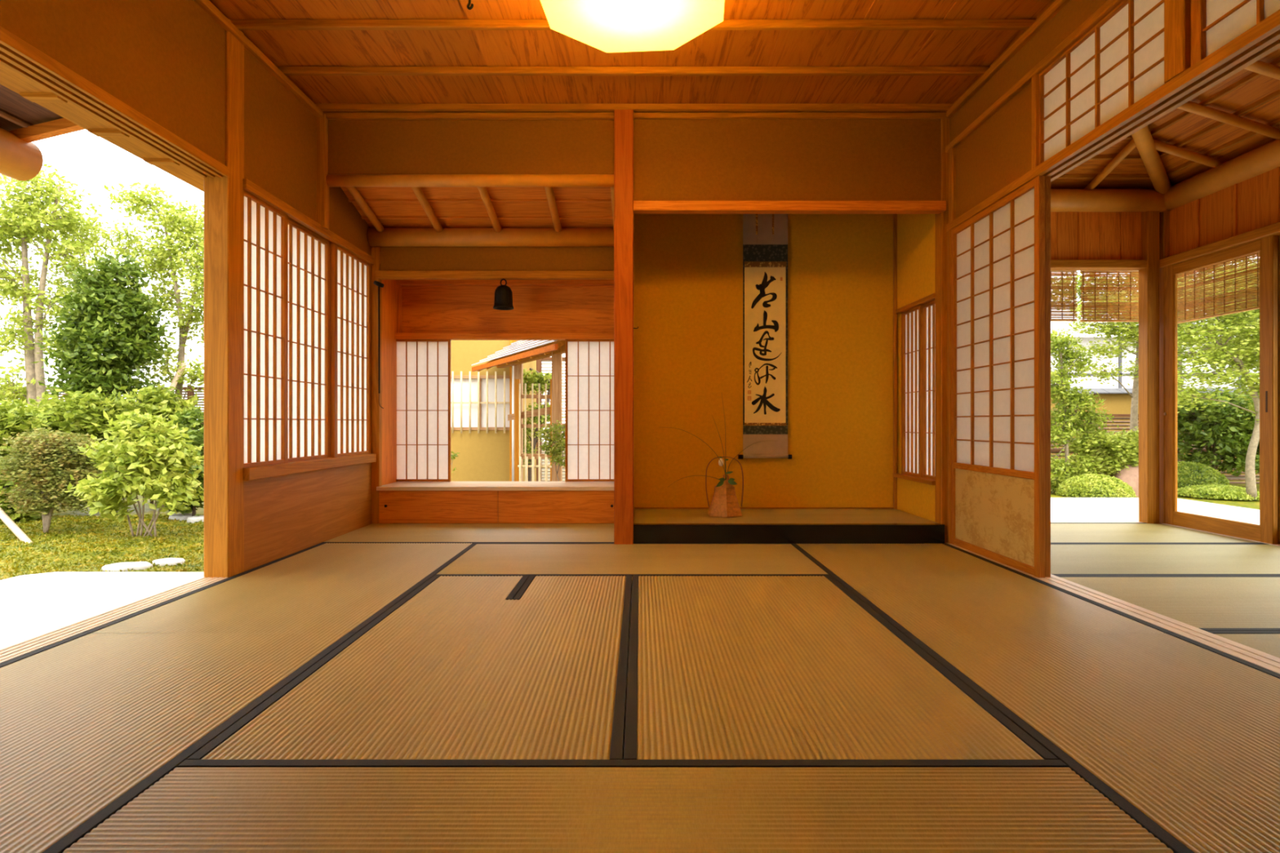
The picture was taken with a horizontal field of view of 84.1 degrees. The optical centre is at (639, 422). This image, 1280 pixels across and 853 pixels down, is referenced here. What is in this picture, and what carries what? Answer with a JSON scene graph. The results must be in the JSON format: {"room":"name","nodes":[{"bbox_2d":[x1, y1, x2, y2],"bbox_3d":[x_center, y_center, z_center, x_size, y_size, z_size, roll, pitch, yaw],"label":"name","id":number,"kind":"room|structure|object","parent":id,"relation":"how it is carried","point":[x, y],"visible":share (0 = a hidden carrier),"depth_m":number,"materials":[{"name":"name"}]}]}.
{"room":"traditional dwelling","nodes":[
{"label":"traditional dwelling","id":0,"kind":"room"},
{"bbox_2d":[0,0,371,571],"bbox_3d":[-2.016,-0.579,1.875,0.108,2.730,6.750,0,0,0],"label":"wall","id":1,"kind":"structure","parent":0,"point":[165,60],"depth_m":3.33,"materials":[{"name":"wood"}]},
{"bbox_2d":[0,63,204,191],"bbox_3d":[-2.163,-1.202,2.050,0.174,0.025,7.100,0,0,0],"label":"trim","id":2,"kind":"structure","parent":1,"relation":"attached to","point":[11,79],"depth_m":2.81,"materials":[{"name":"brown wood"}]},
{"bbox_2d":[0,26,230,177],"bbox_3d":[-2.012,-1.188,0.937,0.126,0.043,4.874,0,0,0],"label":"track","id":3,"kind":"object","parent":1,"relation":"attached to","point":[17,55],"visible":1,"depth_m":2.61,"materials":[{"name":"brown wood"}]},
{"bbox_2d":[193,0,322,116],"bbox_3d":[-1.960,-1.883,1.415,0.050,0.037,5.830,0,0,0],"label":"trim","id":4,"kind":"structure","parent":1,"relation":"attached to","point":[206,6],"depth_m":3.62,"materials":[{"name":"brown wood"}]},
{"bbox_2d":[243,178,374,264],"bbox_3d":[-2.000,-1.181,4.350,0.120,0.047,1.700,0,0,0],"label":"track","id":5,"kind":"object","parent":1,"relation":"attached to","point":[295,215],"visible":0.45,"depth_m":4.13,"materials":[{"name":"brown wood"}]},
{"bbox_2d":[243,453,376,480],"bbox_3d":[-1.992,0.255,4.350,0.135,0.062,1.700,0,0,0],"label":"trim","id":6,"kind":"structure","parent":1,"relation":"attached to","point":[250,473],"depth_m":4.07,"materials":[{"name":"brown wood"}]},
{"bbox_2d":[244,190,288,467],"bbox_3d":[-1.978,-0.467,3.675,0.026,1.381,0.580,0,0,0],"label":"screen","id":7,"kind":"object","parent":6,"relation":"on","point":[265,227],"visible":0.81,"depth_m":3.75,"materials":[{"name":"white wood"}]},
{"bbox_2d":[288,219,330,462],"bbox_3d":[-2.010,-0.467,4.265,0.026,1.381,0.670,0,0,0],"label":"screen","id":8,"kind":"object","parent":6,"relation":"on","point":[308,255],"visible":0.79,"depth_m":4.31,"materials":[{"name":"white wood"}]},
{"bbox_2d":[330,243,371,457],"bbox_3d":[-1.978,-0.467,4.883,0.026,1.381,0.625,0,0,0],"label":"screen","id":9,"kind":"object","parent":6,"relation":"on","point":[350,275],"visible":1,"depth_m":4.85,"materials":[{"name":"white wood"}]},
{"bbox_2d":[340,186,613,231],"bbox_3d":[-1.050,-1.501,4.847,1.900,0.268,0.946,0,0,0],"label":"ceiling","id":10,"kind":"structure","parent":0,"point":[437,208],"depth_m":4.87,"materials":[{"name":"brown wood"}]},
{"bbox_2d":[380,246,613,524],"bbox_3d":[-1.060,-0.194,5.473,1.880,2.460,0.555,0,0,0],"label":"wall","id":11,"kind":"structure","parent":0,"point":[425,308],"depth_m":5.67,"materials":[{"name":"wood"}]},
{"bbox_2d":[367,227,613,246],"bbox_3d":[-1.040,-1.351,5.170,1.840,0.132,0.132,0,0,0],"label":"beam","id":12,"kind":"structure","parent":11,"relation":"attached to","point":[389,237],"depth_m":5.11,"materials":[{"name":"wood"}]},
{"bbox_2d":[375,270,613,279],"bbox_3d":[-1.032,-1.081,5.202,1.785,0.054,0.075,0,0,0],"label":"trim","id":13,"kind":"structure","parent":11,"relation":"attached to","point":[381,274],"depth_m":5.16,"materials":[{"name":"brown wood"}]},
{"bbox_2d":[395,333,613,340],"bbox_3d":[-1.035,-0.684,5.630,1.830,0.047,0.100,0,0,0],"label":"trim","id":14,"kind":"structure","parent":11,"relation":"attached to","point":[453,336],"depth_m":5.58,"materials":[{"name":"brown wood"}]},
{"bbox_2d":[395,280,613,285],"bbox_3d":[-1.025,-1.129,5.640,1.810,0.070,0.080,0,0,0],"label":"trim","id":15,"kind":"structure","parent":11,"relation":"attached to","point":[403,282],"depth_m":5.60,"materials":[{"name":"brown wood"}]},
{"bbox_2d":[392,523,631,749],"bbox_3d":[0.915,0.823,2.100,5.970,0.065,7.200,0,0,0],"label":"floor","id":16,"kind":"structure","parent":0,"point":[393,523],"depth_m":5.57,"materials":[{"name":"wood"}]},
{"bbox_2d":[0,577,227,663],"bbox_3d":[-2.016,0.760,0.937,0.118,0.051,4.874,0,0,0],"label":"track","id":17,"kind":"object","parent":16,"relation":"on","point":[15,651],"visible":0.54,"depth_m":2.63,"materials":[{"name":"brown wood"}]},
{"bbox_2d":[0,632,355,852],"bbox_3d":[-1.473,0.760,1.540,0.959,0.051,1.885,0,0,0],"label":"mat","id":18,"kind":"object","parent":16,"relation":"on","point":[89,722],"visible":1,"depth_m":1.82,"materials":[{"name":"wicker"}]},
{"bbox_2d":[204,17,244,577],"bbox_3d":[-2.016,-0.569,3.443,0.118,2.710,0.139,0,0,0],"label":"pillar","id":19,"kind":"structure","parent":16,"relation":"on","point":[224,197],"depth_m":3.37,"materials":[{"name":"brown wood"}]},
{"bbox_2d":[83,542,477,634],"bbox_3d":[-1.473,0.760,3.416,0.959,0.051,1.861,0,0,0],"label":"mat","id":20,"kind":"object","parent":16,"relation":"on","point":[322,588],"visible":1,"depth_m":3.05,"materials":[{"name":"wicker"}]},
{"bbox_2d":[186,575,631,759],"bbox_3d":[-0.515,0.760,2.483,0.952,0.051,1.862,0,0,0],"label":"mat","id":21,"kind":"object","parent":16,"relation":"on","point":[541,673],"visible":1,"depth_m":1.96,"materials":[{"name":"wicker"}]},
{"bbox_2d":[403,575,528,599],"bbox_3d":[-0.761,0.760,3.187,0.458,0.051,0.454,0,0,0],"label":"mat","id":22,"kind":"object","parent":16,"relation":"on","point":[437,587],"visible":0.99,"depth_m":3.16,"materials":[{"name":"wicker"}]},
{"bbox_2d":[321,524,613,543],"bbox_3d":[-1.056,0.760,4.769,1.794,0.051,0.830,0,0,0],"label":"mat","id":23,"kind":"object","parent":16,"relation":"on","point":[372,533],"visible":0.66,"depth_m":4.69,"materials":[{"name":"wicker"}]},
{"bbox_2d":[376,481,613,523],"bbox_3d":[-1.040,0.601,5.415,1.770,0.269,0.490,0,0,0],"label":"window bench","id":24,"kind":"object","parent":16,"relation":"on","point":[399,502],"visible":0.9,"depth_m":5.19,"materials":[{"name":"brown wood"}]},
{"bbox_2d":[395,338,450,481],"bbox_3d":[-1.721,-0.098,5.612,0.448,1.125,0.024,0,0,0],"label":"screen","id":25,"kind":"object","parent":24,"relation":"on","point":[423,375],"visible":1,"depth_m":5.62,"materials":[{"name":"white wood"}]},
{"bbox_2d":[564,338,613,481],"bbox_3d":[-0.362,-0.098,5.612,0.455,1.125,0.024,0,0,0],"label":"screen","id":26,"kind":"object","parent":24,"relation":"on","point":[588,362],"visible":0.74,"depth_m":5.62,"materials":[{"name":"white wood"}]},
{"bbox_2d":[62,760,1173,852],"bbox_3d":[-0.037,0.760,1.073,1.906,0.051,0.952,0,0,0],"label":"mat","id":27,"kind":"object","parent":16,"relation":"on","point":[201,806],"visible":1,"depth_m":1.35,"materials":[{"name":"wicker"}]},
{"bbox_2d":[613,109,638,544],"bbox_3d":[-0.083,-0.564,4.360,0.148,2.700,0.120,0,0,0],"label":"pillar","id":28,"kind":"structure","parent":16,"relation":"on","point":[624,327],"depth_m":4.30,"materials":[{"name":"brown wood"}]},
{"bbox_2d":[633,200,946,213],"bbox_3d":[0.906,-1.323,4.359,1.912,0.059,0.077,0,0,0],"label":"beam","id":29,"kind":"structure","parent":28,"relation":"attached to","point":[639,206],"depth_m":4.32,"materials":[{"name":"brown wood"}]},
{"bbox_2d":[434,542,830,582],"bbox_3d":[-0.037,0.760,3.881,1.906,0.051,0.930,0,0,0],"label":"mat","id":30,"kind":"object","parent":16,"relation":"on","point":[484,559],"visible":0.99,"depth_m":3.80,"materials":[{"name":"wicker"}]},
{"bbox_2d":[633,523,944,543],"bbox_3d":[0.908,0.679,4.361,1.897,0.114,0.069,0,0,0],"label":"step","id":31,"kind":"structure","parent":16,"relation":"on","point":[643,533],"depth_m":4.33,"materials":[{"name":"black paint"}]},
{"bbox_2d":[633,508,937,523],"bbox_3d":[0.904,0.646,4.763,1.885,0.050,0.731,0,0,0],"label":"mat","id":32,"kind":"object","parent":31,"relation":"on","point":[641,515],"visible":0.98,"depth_m":4.75,"materials":[{"name":"wicker"}]},
{"bbox_2d":[623,575,1058,759],"bbox_3d":[0.440,0.760,2.483,0.952,0.051,1.861,0,0,0],"label":"mat","id":33,"kind":"object","parent":16,"relation":"on","point":[720,668],"visible":0.99,"depth_m":1.99,"materials":[{"name":"wicker"}]},
{"bbox_2d":[791,543,1173,634],"bbox_3d":[1.395,0.760,3.405,0.951,0.051,1.839,0,0,0],"label":"mat","id":34,"kind":"object","parent":16,"relation":"on","point":[919,588],"visible":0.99,"depth_m":3.06,"materials":[{"name":"wicker"}]},
{"bbox_2d":[902,632,1279,852],"bbox_3d":[1.395,0.760,1.540,0.951,0.051,1.885,0,0,0],"label":"mat","id":35,"kind":"object","parent":16,"relation":"on","point":[1180,734],"visible":0.99,"depth_m":1.77,"materials":[{"name":"wicker"}]},
{"bbox_2d":[946,542,1279,674],"bbox_3d":[1.935,0.760,1.430,0.122,0.051,5.860,0,0,0],"label":"track","id":36,"kind":"object","parent":16,"relation":"on","point":[1269,662],"visible":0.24,"depth_m":2.58,"materials":[{"name":"brown wood"}]},
{"bbox_2d":[951,175,1044,577],"bbox_3d":[1.903,-0.218,3.838,0.030,1.904,0.954,0,0,0],"label":"screen","id":37,"kind":"object","parent":36,"relation":"on","point":[997,255],"visible":1,"depth_m":3.76,"materials":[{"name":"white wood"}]},
{"bbox_2d":[1044,176,1050,577],"bbox_3d":[1.938,-0.218,3.846,0.026,1.904,0.948,0,0,0],"label":"screen","id":38,"kind":"object","parent":36,"relation":"on","point":[1047,179],"visible":0.06,"depth_m":3.37,"materials":[{"name":"brown wood"}]},
{"bbox_2d":[1050,522,1264,543],"bbox_3d":[2.904,0.760,4.774,1.809,0.051,0.892,0,0,0],"label":"mat","id":39,"kind":"object","parent":16,"relation":"on","point":[1060,532],"visible":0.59,"depth_m":4.69,"materials":[{"name":"wicker"}]},
{"bbox_2d":[1050,543,1279,575],"bbox_3d":[2.904,0.760,3.873,1.809,0.051,0.904,0,0,0],"label":"mat","id":40,"kind":"object","parent":16,"relation":"on","point":[1066,559],"visible":0.58,"depth_m":3.80,"materials":[{"name":"wicker"}]},
{"bbox_2d":[1056,575,1279,631],"bbox_3d":[2.904,0.760,2.965,1.809,0.051,0.907,0,0,0],"label":"mat","id":41,"kind":"object","parent":16,"relation":"on","point":[1204,602],"visible":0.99,"depth_m":3.03,"materials":[{"name":"wicker"}]},
{"bbox_2d":[1206,631,1279,657],"bbox_3d":[2.904,0.760,2.055,1.809,0.051,0.907,0,0,0],"label":"mat","id":42,"kind":"object","parent":16,"relation":"on","point":[1266,642],"visible":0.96,"depth_m":2.42,"materials":[{"name":"wicker"}]},
{"bbox_2d":[208,0,1053,111],"bbox_3d":[-0.035,-1.922,1.460,3.910,0.052,5.920,0,0,0],"label":"ceiling","id":43,"kind":"structure","parent":0,"point":[344,55],"depth_m":3.73,"materials":[{"name":"brown wood"}]},
{"bbox_2d":[540,0,724,53],"bbox_3d":[-0.028,-1.799,2.820,0.746,0.270,0.746,0,0,0],"label":"ceiling lamp","id":44,"kind":"object","parent":43,"relation":"hanging from","point":[606,26],"visible":1,"depth_m":2.95,"materials":[{"name":"white paper"}]},
{"bbox_2d":[328,119,941,200],"bbox_3d":[-0.045,-0.579,5.055,3.890,2.730,1.390,0,0,0],"label":"wall","id":45,"kind":"structure","parent":0,"point":[674,159],"depth_m":4.36,"materials":[{"name":"paint"}]},
{"bbox_2d":[316,113,328,229],"bbox_3d":[-1.960,-1.539,4.360,0.080,0.690,0.060,0,0,0],"label":"trim","id":46,"kind":"structure","parent":45,"relation":"attached to","point":[322,189],"depth_m":4.33,"materials":[{"name":"brown wood"}]},
{"bbox_2d":[371,246,382,524],"bbox_3d":[-1.935,-0.259,5.213,0.061,2.090,0.055,0,0,0],"label":"trim","id":47,"kind":"structure","parent":45,"relation":"attached to","point":[376,411],"depth_m":5.18,"materials":[{"name":"brown wood"}]},
{"bbox_2d":[325,173,613,186],"bbox_3d":[-1.045,-1.492,4.375,1.830,0.074,0.074,0,0,0],"label":"beam","id":48,"kind":"structure","parent":45,"relation":"attached to","point":[331,180],"depth_m":4.34,"materials":[{"name":"wood"}]},
{"bbox_2d":[322,111,951,119],"bbox_3d":[-0.030,-1.883,4.370,3.860,0.037,0.060,0,0,0],"label":"trim","id":49,"kind":"structure","parent":45,"relation":"attached to","point":[329,115],"depth_m":4.34,"materials":[{"name":"brown wood"}]},
{"bbox_2d":[946,230,951,543],"bbox_3d":[1.931,-0.192,4.338,0.098,1.956,0.043,0,0,0],"label":"trim","id":50,"kind":"structure","parent":45,"relation":"attached to","point":[948,233],"depth_m":4.33,"materials":[{"name":"brown wood"}]},
{"bbox_2d":[633,212,1142,522],"bbox_3d":[1.950,-0.789,4.885,4.000,3.150,0.890,0,0,0],"label":"wall","id":51,"kind":"structure","parent":0,"point":[688,268],"depth_m":5.13,"materials":[{"name":"yellow paint"}]},
{"bbox_2d":[737,213,791,459],"bbox_3d":[0.897,-0.845,5.102,0.383,2.212,0.040,0,0,0],"label":"scroll","id":52,"kind":"object","parent":51,"relation":"hanging from","point":[765,236],"visible":0.97,"depth_m":5.10,"materials":[{"name":"beige paper"}]},
{"bbox_2d":[893,213,897,509],"bbox_3d":[1.840,-0.652,5.118,0.024,2.545,0.026,0,0,0],"label":"trim","id":53,"kind":"structure","parent":51,"relation":"attached to","point":[895,215],"depth_m":5.11,"materials":[{"name":"brown wood"}]},
{"bbox_2d":[893,473,935,484],"bbox_3d":[1.877,0.377,4.782,0.105,0.027,0.685,0,0,0],"label":"trim","id":54,"kind":"structure","parent":51,"relation":"attached to","point":[922,480],"depth_m":4.70,"materials":[{"name":"brown wood"}]},
{"bbox_2d":[901,304,923,477],"bbox_3d":[1.873,-0.210,4.890,0.022,1.148,0.340,0,0,0],"label":"screen","id":55,"kind":"object","parent":54,"relation":"on","point":[912,320],"visible":1,"depth_m":4.88,"materials":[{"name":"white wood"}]},
{"bbox_2d":[923,300,935,479],"bbox_3d":[1.896,-0.210,4.585,0.022,1.148,0.330,0,0,0],"label":"screen","id":56,"kind":"object","parent":54,"relation":"on","point":[929,308],"visible":0.61,"depth_m":4.65,"materials":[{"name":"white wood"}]},
{"bbox_2d":[1050,188,1168,212],"bbox_3d":[2.945,-1.628,5.200,1.970,0.162,0.162,0,0,0],"label":"beam","id":57,"kind":"structure","parent":51,"relation":"attached to","point":[1062,200],"depth_m":5.13,"materials":[{"name":"wood"}]},
{"bbox_2d":[1138,210,1159,523],"bbox_3d":[3.756,-0.389,5.240,0.088,2.350,0.100,0,0,0],"label":"wooden post","id":58,"kind":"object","parent":51,"relation":"attached to","point":[1148,277],"depth_m":5.19,"materials":[{"name":"brown wood"}]},
{"bbox_2d":[1159,210,1169,523],"bbox_3d":[3.880,-0.389,5.240,0.100,2.350,0.100,0,0,0],"label":"trim","id":59,"kind":"structure","parent":51,"relation":"attached to","point":[1164,216],"depth_m":5.21,"materials":[{"name":"brown wood"}]},
{"bbox_2d":[949,0,1107,217],"bbox_3d":[1.940,-1.794,1.475,0.080,1.180,5.950,0,0,0],"label":"wall","id":60,"kind":"structure","parent":0,"point":[998,152],"depth_m":3.71,"materials":[{"name":"paint"}]},
{"bbox_2d":[935,118,949,543],"bbox_3d":[1.874,-0.569,4.401,0.052,2.710,0.098,0,0,0],"label":"wooden post","id":61,"kind":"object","parent":60,"relation":"attached to","point":[942,218],"depth_m":4.35,"materials":[{"name":"brown wood"}]},
{"bbox_2d":[946,0,1070,116],"bbox_3d":[1.894,-1.883,1.415,0.052,0.037,5.830,0,0,0],"label":"trim","id":62,"kind":"structure","parent":60,"relation":"attached to","point":[1057,5],"depth_m":3.60,"materials":[{"name":"brown wood"}]},
{"bbox_2d":[945,0,1124,152],"bbox_3d":[1.929,-1.675,1.430,0.113,0.038,5.860,0,0,0],"label":"trim","id":63,"kind":"structure","parent":60,"relation":"attached to","point":[1107,7],"depth_m":3.33,"materials":[{"name":"brown wood"}]},
{"bbox_2d":[946,8,1279,231],"bbox_3d":[1.937,-1.192,1.430,0.118,0.044,5.860,0,0,0],"label":"door lintel","id":64,"kind":"object","parent":60,"relation":"attached to","point":[1263,38],"visible":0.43,"depth_m":2.61,"materials":[{"name":"brown wood"}]},
{"bbox_2d":[1039,0,1164,164],"bbox_3d":[1.908,-1.435,2.958,0.026,0.442,0.835,0,0,0],"label":"screen","id":65,"kind":"object","parent":64,"relation":"on","point":[1119,61],"visible":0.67,"depth_m":2.93,"materials":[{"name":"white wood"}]},
{"bbox_2d":[1191,0,1279,66],"bbox_3d":[1.908,-1.435,1.962,0.026,0.442,0.965,0,0,0],"label":"screen","id":66,"kind":"object","parent":64,"relation":"on","point":[1215,24],"visible":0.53,"depth_m":2.34,"materials":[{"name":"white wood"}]},
{"bbox_2d":[1164,0,1191,83],"bbox_3d":[1.929,-1.435,2.493,0.113,0.442,0.095,0,0,0],"label":"trim","id":67,"kind":"structure","parent":60,"relation":"attached to","point":[1177,13],"depth_m":2.48,"materials":[{"name":"brown wood"}]},
{"bbox_2d":[1050,297,1259,388],"bbox_3d":[16.750,-1.327,19.800,20.500,4.785,2.800,0,0,0],"label":"sky","id":68,"kind":"structure","parent":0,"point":[1093,384],"depth_m":19.00,"materials":[{"name":"white"}]},
{"bbox_2d":[1050,48,1279,193],"bbox_3d":[2.944,-1.993,1.900,2.012,0.725,6.800,0,0,0],"label":"ceiling","id":69,"kind":"structure","parent":0,"point":[1239,115],"depth_m":4.55,"materials":[{"name":"brown wood"}]},
{"bbox_2d":[1169,166,1279,256],"bbox_3d":[3.885,-0.814,1.915,0.110,3.100,6.830,0,0,0],"label":"wall","id":70,"kind":"structure","parent":0,"point":[1253,203],"depth_m":4.68,"materials":[{"name":"brown wood"}]},
{"bbox_2d":[1050,270,1078,321],"bbox_3d":[2.915,-0.988,5.500,0.953,0.403,0.020,0,0,0],"label":"blind","id":71,"kind":"object","parent":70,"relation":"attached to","point":[1055,304],"visible":0.24,"depth_m":5.50,"materials":[{"name":"brown"}]},
{"bbox_2d":[1079,270,1138,321],"bbox_3d":[3.707,-0.985,5.500,0.610,0.408,0.020,0,0,0],"label":"blind","id":72,"kind":"object","parent":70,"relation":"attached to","point":[1086,275],"visible":0.78,"depth_m":5.50,"materials":[{"name":"brown"}]},
{"bbox_2d":[1177,252,1259,324],"bbox_3d":[4.080,-0.948,4.910,0.020,0.393,1.044,0,0,0],"label":"blind","id":73,"kind":"object","parent":70,"relation":"attached to","point":[1193,304],"visible":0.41,"depth_m":4.99,"materials":[{"name":"brown"}]},
{"bbox_2d":[1159,222,1279,267],"bbox_3d":[3.865,-1.166,1.850,0.130,0.060,6.700,0,0,0],"label":"trim","id":74,"kind":"structure","parent":70,"relation":"attached to","point":[1273,228],"depth_m":4.63,"materials":[{"name":"brown wood"}]},
{"bbox_2d":[1163,235,1279,544],"bbox_3d":[3.866,-0.200,4.320,0.080,1.872,1.740,0,0,0],"label":"door","id":75,"kind":"structure","parent":70,"relation":"in","point":[1267,531],"depth_m":4.39,"materials":[{"name":"brown wood"}]},
{"bbox_2d":[1164,138,1279,210],"bbox_3d":[3.860,-1.630,1.890,0.162,0.162,6.780,0,0,0],"label":"beam","id":76,"kind":"structure","parent":70,"relation":"attached to","point":[1262,159],"depth_m":4.61,"materials":[{"name":"wood"}]},
{"label":"outside","id":77,"kind":"structure","parent":0,"visible":0},
{"bbox_2d":[1050,388,1259,475],"bbox_3d":[12.280,0.182,14.400,13.560,1.767,0.560,0,0,0],"label":"wall","id":78,"kind":"structure","parent":77,"point":[1120,399],"depth_m":14.30,"materials":[{"name":"paint"}]},
{"bbox_3d":[0.925,-1.949,2.300,7.350,0.970,8.000,0,0,0],"label":"roof","id":79,"kind":"structure","parent":0,"visible":0},
{"bbox_2d":[0,84,84,181],"bbox_3d":[-2.790,-1.188,0.780,1.340,0.414,4.560,0,0,0],"label":"eave","id":80,"kind":"object","parent":79,"relation":"attached to","point":[24,122],"visible":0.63,"depth_m":2.96,"materials":[{"name":"brown wood"}]},
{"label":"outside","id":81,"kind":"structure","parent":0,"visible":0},
{"bbox_2d":[542,443,1244,481],"bbox_3d":[0.000,1.126,17.500,60.000,0.001,45.000,0,0,0],"label":"ground","id":82,"kind":"structure","parent":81,"point":[542,443],"depth_m":15.91,"materials":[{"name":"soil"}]},
{"bbox_2d":[0,572,204,648],"bbox_3d":[-3.165,1.086,1.720,2.170,0.100,6.428,0,0,0],"label":"terrace","id":83,"kind":"object","parent":82,"relation":"on","point":[32,606],"visible":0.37,"depth_m":4.26,"materials":[{"name":"concrete"}]},
{"bbox_2d":[0,494,204,579],"bbox_3d":[-8.200,1.065,6.500,11.600,0.069,11.000,0,0,0],"label":"ground","id":84,"kind":"structure","parent":82,"relation":"on","point":[200,511],"depth_m":6.42,"materials":[{"name":"plant"}]},
{"bbox_2d":[0,398,59,524],"bbox_3d":[-6.890,0.490,7.601,1.059,1.532,1.084,0,0,-19],"label":"shrub","id":85,"kind":"object","parent":84,"relation":"on","point":[14,421],"visible":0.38,"depth_m":7.55,"materials":[{"name":"green plant"}]},
{"bbox_2d":[0,423,110,533],"bbox_3d":[-5.686,0.538,6.891,1.214,1.064,0.733,0,0,5],"label":"shrub","id":86,"kind":"object","parent":84,"relation":"on","point":[51,465],"visible":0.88,"depth_m":6.77,"materials":[{"name":"green plant"}]},
{"bbox_2d":[0,164,119,494],"bbox_3d":[-8.504,-1.222,9.714,2.520,4.589,1.707,0,0,0],"label":"tree","id":87,"kind":"object","parent":84,"relation":"on","point":[25,228],"visible":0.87,"depth_m":9.55,"materials":[{"name":"green plant"}]},
{"bbox_2d":[36,211,163,344],"bbox_3d":[-7.852,-1.012,10.429,1.769,4.159,1.172,0,0,-8],"label":"tree","id":88,"kind":"object","parent":84,"relation":"on","point":[104,235],"visible":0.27,"depth_m":10.30,"materials":[{"name":"green plant"}]},
{"bbox_2d":[33,386,168,494],"bbox_3d":[-6.396,0.321,8.395,1.652,1.490,1.208,0,0,19],"label":"shrub","id":89,"kind":"object","parent":84,"relation":"on","point":[86,412],"visible":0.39,"depth_m":8.17,"materials":[{"name":"green plant"}]},
{"bbox_2d":[0,514,204,580],"bbox_3d":[-4.951,1.057,5.901,5.131,0.105,4.638,0,0,0],"label":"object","id":90,"kind":"object","parent":84,"relation":"on","point":[91,533],"visible":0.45,"depth_m":6.19,"materials":[{"name":"green plant"}]},
{"bbox_2d":[29,253,177,402],"bbox_3d":[-6.859,-0.569,9.167,1.518,3.271,1.260,0,0,-19],"label":"tree","id":91,"kind":"object","parent":84,"relation":"on","point":[125,346],"visible":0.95,"depth_m":8.98,"materials":[{"name":"green plant"}]},
{"bbox_2d":[64,408,204,537],"bbox_3d":[-4.585,0.467,6.536,1.182,1.207,0.795,0,0,-15],"label":"shrub","id":92,"kind":"object","parent":84,"relation":"on","point":[156,446],"visible":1,"depth_m":6.44,"materials":[{"name":"green plant"}]},
{"bbox_2d":[97,181,204,401],"bbox_3d":[-6.399,-1.164,9.943,2.164,4.462,1.457,0,0,-6],"label":"tree","id":93,"kind":"object","parent":84,"relation":"on","point":[192,228],"visible":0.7,"depth_m":9.88,"materials":[{"name":"green plant"}]},
{"bbox_2d":[107,378,204,509],"bbox_3d":[-6.008,0.250,8.784,1.343,1.630,1.276,0,0,-38],"label":"shrub","id":94,"kind":"object","parent":84,"relation":"on","point":[163,400],"visible":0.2,"depth_m":8.66,"materials":[{"name":"green plant"}]},
{"bbox_2d":[152,405,204,515],"bbox_3d":[-4.881,0.415,7.950,1.044,1.302,0.947,0,0,-32],"label":"shrub","id":95,"kind":"object","parent":84,"relation":"on","point":[195,433],"visible":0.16,"depth_m":7.85,"materials":[{"name":"green plant"}]},
{"bbox_2d":[450,340,536,481],"bbox_3d":[-3.572,-0.674,10.915,3.856,3.580,3.170,0,0,0],"label":"wall","id":96,"kind":"structure","parent":82,"relation":"on","point":[482,402],"depth_m":9.50,"materials":[{"name":"yellow paint"}]},
{"bbox_2d":[471,340,564,481],"bbox_3d":[-1.055,-0.083,8.060,0.965,2.397,3.099,0,0,-27],"label":"gate","id":97,"kind":"object","parent":82,"relation":"on","point":[528,351],"visible":0.43,"depth_m":7.48,"materials":[{"name":"brown wood"}]},
{"bbox_2d":[507,378,551,481],"bbox_3d":[-1.284,0.301,8.395,0.568,1.630,0.130,0,0,0],"label":"lattice fence","id":98,"kind":"object","parent":82,"relation":"on","point":[517,415],"visible":0.6,"depth_m":8.35,"materials":[{"name":"brown wood"}]},
{"bbox_2d":[523,368,564,481],"bbox_3d":[-1.435,0.149,9.869,0.903,1.834,0.605,0,0,-6],"label":"tree","id":99,"kind":"object","parent":82,"relation":"on","point":[537,377],"visible":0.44,"depth_m":9.84,"materials":[{"name":"green plant"}]},
{"bbox_2d":[1050,497,1259,524],"bbox_3d":[4.676,1.086,4.415,5.392,0.100,10.829,0,0,0],"label":"terrace","id":100,"kind":"object","parent":82,"relation":"on","point":[1061,508],"visible":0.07,"depth_m":8.46,"materials":[{"name":"stone"}]},
{"bbox_2d":[1050,477,1259,510],"bbox_3d":[7.950,1.086,9.800,12.100,0.039,8.400,0,0,0],"label":"ground","id":101,"kind":"structure","parent":82,"relation":"on","point":[1253,504],"depth_m":9.94,"materials":[{"name":"plant"}]},
{"bbox_2d":[1050,328,1119,493],"bbox_3d":[6.502,-0.187,10.917,1.463,2.546,0.967,0,0,-4],"label":"shrub","id":102,"kind":"object","parent":101,"relation":"on","point":[1066,397],"visible":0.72,"depth_m":10.79,"materials":[{"name":"green plant"}]},
{"bbox_2d":[1050,426,1138,479],"bbox_3d":[7.117,0.558,10.967,1.786,1.015,0.910,0,0,-3],"label":"shrub","id":103,"kind":"object","parent":101,"relation":"on","point":[1111,451],"visible":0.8,"depth_m":10.80,"materials":[{"name":"green plant"}]},
{"bbox_2d":[1054,473,1135,497],"bbox_3d":[6.623,0.911,10.352,0.996,0.357,1.003,0,0,0],"label":"clipped shrub","id":104,"kind":"object","parent":101,"relation":"on","point":[1082,486],"visible":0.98,"depth_m":10.08,"materials":[{"name":"green plant"}]},
{"bbox_2d":[1062,290,1208,462],"bbox_3d":[7.783,-0.522,11.306,2.239,3.179,1.254,0,0,0],"label":"tree","id":105,"kind":"object","parent":101,"relation":"on","point":[1131,329],"visible":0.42,"depth_m":11.26,"materials":[{"name":"green plant"}]},
{"bbox_2d":[1116,253,1259,499],"bbox_3d":[8.259,-0.636,9.908,2.824,3.410,1.380,0,0,4],"label":"tree","id":106,"kind":"object","parent":101,"relation":"on","point":[1247,352],"visible":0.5,"depth_m":9.82,"materials":[{"name":"green plant"}]},
{"bbox_2d":[1177,386,1259,477],"bbox_3d":[9.856,0.073,11.686,2.869,1.986,1.674,0,0,7],"label":"shrub","id":107,"kind":"object","parent":101,"relation":"on","point":[1225,429],"visible":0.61,"depth_m":11.39,"materials":[{"name":"green plant"}]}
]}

